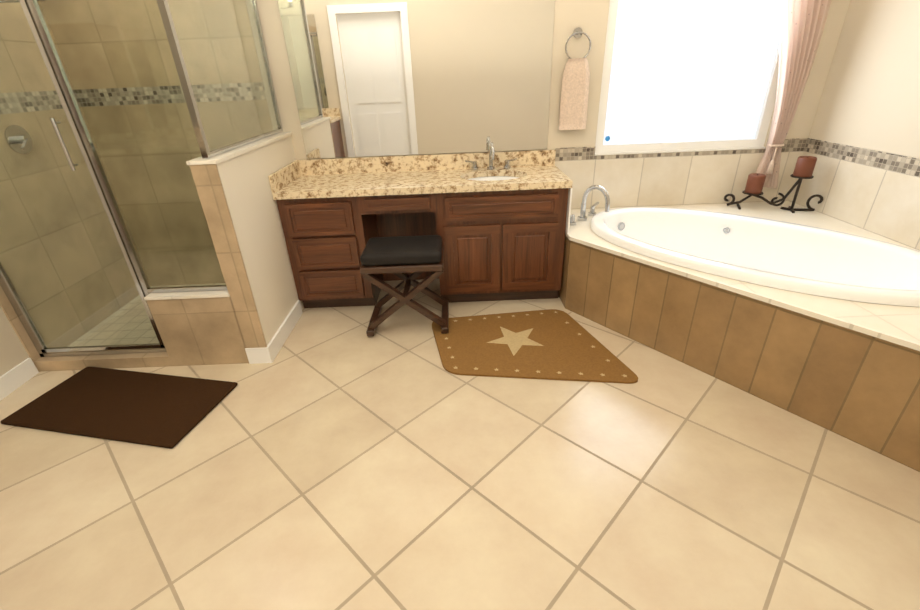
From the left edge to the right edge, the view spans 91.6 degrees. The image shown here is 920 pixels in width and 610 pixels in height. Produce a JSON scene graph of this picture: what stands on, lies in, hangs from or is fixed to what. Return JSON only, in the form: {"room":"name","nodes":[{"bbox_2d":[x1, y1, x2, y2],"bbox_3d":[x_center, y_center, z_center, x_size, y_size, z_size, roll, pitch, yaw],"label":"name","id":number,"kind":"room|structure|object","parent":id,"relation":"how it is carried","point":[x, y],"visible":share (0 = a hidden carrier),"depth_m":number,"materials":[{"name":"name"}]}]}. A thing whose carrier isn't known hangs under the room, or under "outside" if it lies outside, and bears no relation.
{"room":"bathroom","nodes":[
{"label":"bathroom","id":0,"kind":"room"},
{"bbox_2d":[0,306,29,375],"bbox_3d":[-2.496,-1.028,1.890,0.120,3.080,2.000,-2,28,0],"label":"wall","id":1,"kind":"structure","parent":0,"point":[13,353],"depth_m":2.37,"materials":[{"name":"beige paint"}]},
{"bbox_2d":[0,358,38,400],"bbox_3d":[-2.367,0.541,2.096,0.014,0.100,0.890,-2,28,0],"label":"baseboard","id":2,"kind":"structure","parent":1,"relation":"attached to","point":[17,376],"depth_m":2.39,"materials":[{"name":"white paint"}]},
{"bbox_2d":[0,0,151,370],"bbox_3d":[-2.425,-0.853,2.490,0.008,2.210,1.080,-2,28,0],"label":"shower wall tile","id":3,"kind":"structure","parent":1,"relation":"attached to","point":[5,304],"depth_m":2.62,"materials":[{"name":"beige tile"}]},
{"bbox_2d":[0,0,45,153],"bbox_3d":[-2.213,-1.307,2.246,0.450,1.035,0.150,-2,28,0],"label":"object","id":4,"kind":"object","parent":3,"relation":"attached to","point":[23,144],"depth_m":2.43,"materials":[{"name":"silver metal"}]},
{"bbox_2d":[34,352,171,371],"bbox_3d":[-1.999,0.305,2.558,0.752,0.065,0.115,-2,28,0],"label":"sill","id":5,"kind":"structure","parent":1,"relation":"attached to","point":[112,361],"depth_m":2.51,"materials":[{"name":"tile"}]},
{"bbox_2d":[0,0,282,356],"bbox_3d":[-1.788,-0.856,2.499,1.257,2.025,1.082,-2,28,0],"label":"shower enclosure","id":6,"kind":"object","parent":5,"relation":"on","point":[46,47],"visible":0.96,"depth_m":2.15,"materials":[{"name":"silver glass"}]},
{"bbox_2d":[0,279,919,609],"bbox_3d":[-0.609,0.632,2.005,6.120,0.100,3.400,-2,28,0],"label":"floor","id":7,"kind":"structure","parent":0,"point":[332,459],"depth_m":1.68,"materials":[{"name":"tile"}]},
{"bbox_2d":[0,367,237,448],"bbox_3d":[-1.675,0.486,2.233,0.960,0.022,0.460,4,28,11],"label":"rug","id":8,"kind":"object","parent":7,"relation":"on","point":[160,410],"visible":0.98,"depth_m":2.19,"materials":[{"name":"fabric"}]},
{"bbox_2d":[67,283,225,346],"bbox_3d":[-1.792,0.064,3.047,1.184,0.025,0.967,-2,28,0],"label":"floor","id":9,"kind":"structure","parent":7,"relation":"on","point":[114,320],"depth_m":2.87,"materials":[{"name":"beige tile"}]},
{"bbox_2d":[144,290,248,365],"bbox_3d":[-1.411,0.117,2.473,0.441,0.435,0.125,-2,28,0],"label":"wall","id":10,"kind":"structure","parent":7,"relation":"on","point":[198,328],"depth_m":2.41,"materials":[{"name":"tile"}]},
{"bbox_2d":[186,132,303,347],"bbox_3d":[-1.155,-0.413,2.749,0.134,1.101,1.094,-2,28,0],"label":"wall","id":11,"kind":"structure","parent":7,"relation":"on","point":[239,206],"depth_m":2.38,"materials":[{"name":"paint"}]},
{"bbox_2d":[148,0,272,158],"bbox_3d":[-1.235,-0.927,2.540,0.008,2.210,0.965,-2,28,0],"label":"shower wall tile","id":12,"kind":"structure","parent":11,"relation":"attached to","point":[159,21],"depth_m":2.79,"materials":[{"name":"beige tile"}]},
{"bbox_2d":[263,300,302,362],"bbox_3d":[-1.071,0.147,2.753,0.014,0.100,0.584,-2,28,0],"label":"baseboard","id":13,"kind":"structure","parent":11,"relation":"attached to","point":[276,343],"depth_m":2.69,"materials":[{"name":"white paint"}]},
{"bbox_2d":[268,160,299,193],"bbox_3d":[-1.104,-0.822,2.838,0.021,0.100,0.512,-2,28,0],"label":"backsplash","id":14,"kind":"structure","parent":11,"relation":"attached to","point":[280,178],"depth_m":2.78,"materials":[{"name":"beige stone"}]},
{"bbox_2d":[273,186,571,307],"bbox_3d":[-0.218,-0.438,3.073,1.761,0.780,0.524,-2,28,0],"label":"bathroom vanity","id":15,"kind":"object","parent":7,"relation":"on","point":[496,221],"depth_m":2.82,"materials":[{"name":"brown wood"}]},
{"bbox_2d":[272,166,571,197],"bbox_3d":[-0.226,-0.800,2.879,1.773,0.040,0.532,-2,28,0],"label":"countertop","id":16,"kind":"structure","parent":15,"relation":"on","point":[380,181],"depth_m":2.77,"materials":[{"name":"beige stone"}]},
{"bbox_2d":[464,142,519,169],"bbox_3d":[0.209,-0.978,2.944,0.354,0.186,0.178,-2,28,0],"label":"faucet","id":17,"kind":"object","parent":16,"relation":"on","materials":[{"name":"silver metal"}]},
{"bbox_2d":[464,174,523,181],"bbox_3d":[0.218,-0.734,2.917,0.455,0.167,0.345,-2,28,0],"label":"sink","id":18,"kind":"object","parent":16,"relation":"in","point":[467,177],"depth_m":3.00,"materials":[{"name":"white ceramic"}]},
{"bbox_2d":[432,309,637,383],"bbox_3d":[0.361,0.225,2.587,1.070,0.013,0.790,-2,28,0],"label":"rug","id":19,"kind":"object","parent":7,"relation":"on","point":[551,344],"visible":0.96,"depth_m":2.52,"materials":[{"name":"brown fabric"}]},
{"bbox_2d":[360,235,448,336],"bbox_3d":[-0.329,-0.132,2.752,0.494,0.515,0.380,-2,28,0],"label":"vanity stool","id":20,"kind":"object","parent":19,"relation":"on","point":[402,256],"visible":1,"depth_m":2.60,"materials":[{"name":"black leather"}]},
{"bbox_2d":[558,201,919,471],"bbox_3d":[1.562,0.183,2.051,1.742,0.500,2.977,-2,28,0],"label":"tub deck","id":21,"kind":"object","parent":7,"relation":"on","point":[849,369],"visible":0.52,"depth_m":2.03,"materials":[{"name":"tile"}]},
{"bbox_2d":[570,185,609,225],"bbox_3d":[0.820,-0.683,2.961,0.296,0.242,0.296,-2,28,0],"label":"tub faucet","id":22,"kind":"object","parent":21,"relation":"on","point":[592,212],"visible":0.96,"depth_m":2.91,"materials":[{"name":"silver metal"}]},
{"bbox_2d":[590,207,919,306],"bbox_3d":[1.582,-0.154,2.550,1.477,0.456,1.477,-2,28,0],"label":"bathtub","id":23,"kind":"object","parent":21,"relation":"in","point":[801,258],"visible":0.56,"depth_m":2.57,"materials":[{"name":"white ceramic"}]},
{"bbox_2d":[724,156,822,212],"bbox_3d":[2.121,-0.818,2.999,0.571,0.359,0.125,9,30,21],"label":"candle holder","id":24,"kind":"object","parent":21,"relation":"on","point":[804,167],"visible":1,"depth_m":2.99,"materials":[{"name":"black metal"}]},
{"bbox_2d":[246,0,850,159],"bbox_3d":[-0.047,-1.616,2.829,5.060,3.080,0.120,-2,28,0],"label":"wall","id":25,"kind":"structure","parent":0,"point":[589,18],"depth_m":2.83,"materials":[{"name":"beige paint"}]},
{"bbox_2d":[40,0,268,285],"bbox_3d":[-1.839,-1.129,2.974,1.200,2.210,0.008,-2,28,0],"label":"shower wall tile","id":26,"kind":"structure","parent":25,"relation":"attached to","point":[132,83],"depth_m":2.94,"materials":[{"name":"beige tile"}]},
{"bbox_2d":[278,0,554,158],"bbox_3d":[-0.244,-1.531,2.795,1.640,1.125,0.007,-2,28,0],"label":"vanity mirror","id":27,"kind":"object","parent":25,"relation":"attached to","point":[387,77],"visible":1,"depth_m":2.83,"materials":[{"name":"silver mirror"}]},
{"bbox_2d":[300,150,555,173],"bbox_3d":[-0.233,-0.980,3.074,1.773,0.100,0.020,-2,28,0],"label":"backsplash","id":28,"kind":"structure","parent":25,"relation":"attached to","point":[532,157],"depth_m":3.06,"materials":[{"name":"beige stone"}]},
{"bbox_2d":[555,148,578,233],"bbox_3d":[0.660,-0.751,2.903,0.012,0.430,0.515,-2,28,0],"label":"wall tile","id":29,"kind":"structure","parent":25,"relation":"attached to","point":[566,161],"depth_m":3.10,"materials":[{"name":"beige tile"}]},
{"bbox_2d":[559,27,590,129],"bbox_3d":[0.731,-1.421,2.832,0.180,0.578,0.078,-2,28,0],"label":"towel ring","id":30,"kind":"object","parent":25,"relation":"attached to","point":[574,95],"visible":1,"depth_m":2.84,"materials":[{"name":"beige fabric"}]},
{"bbox_2d":[563,138,806,208],"bbox_3d":[1.503,-0.915,3.153,1.710,0.430,0.008,-2,28,0],"label":"wall tile","id":31,"kind":"structure","parent":25,"relation":"attached to","point":[696,177],"depth_m":3.15,"materials":[{"name":"beige tile"}]},
{"bbox_2d":[595,0,778,154],"bbox_3d":[1.489,-1.731,2.781,1.180,1.480,0.085,-2,28,0],"label":"window","id":32,"kind":"structure","parent":25,"relation":"in","point":[688,75],"depth_m":2.91,"materials":[{"name":"white glass"}]},
{"bbox_2d":[809,0,919,157],"bbox_3d":[2.453,-0.900,1.269,0.120,3.080,3.400,-2,28,0],"label":"wall","id":33,"kind":"structure","parent":0,"point":[870,97],"depth_m":2.56,"materials":[{"name":"beige paint"}]},
{"bbox_2d":[787,138,919,249],"bbox_3d":[2.414,-0.259,1.827,0.009,0.430,2.999,-2,28,0],"label":"wall tile","id":34,"kind":"structure","parent":33,"relation":"attached to","point":[875,191],"depth_m":2.63,"materials":[{"name":"beige tile"}]},
{"bbox_3d":[1.488,-2.395,2.316,1.470,0.052,0.119,-2,28,0],"label":"curtain rod","id":35,"kind":"object","parent":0,"visible":0},
{"bbox_2d":[756,0,830,188],"bbox_3d":[1.867,-1.594,2.735,0.675,1.783,0.104,-2,28,0],"label":"sheer curtain","id":36,"kind":"object","parent":35,"relation":"hanging from","point":[801,24],"visible":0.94,"depth_m":2.78,"materials":[{"name":"fabric"}]}
]}

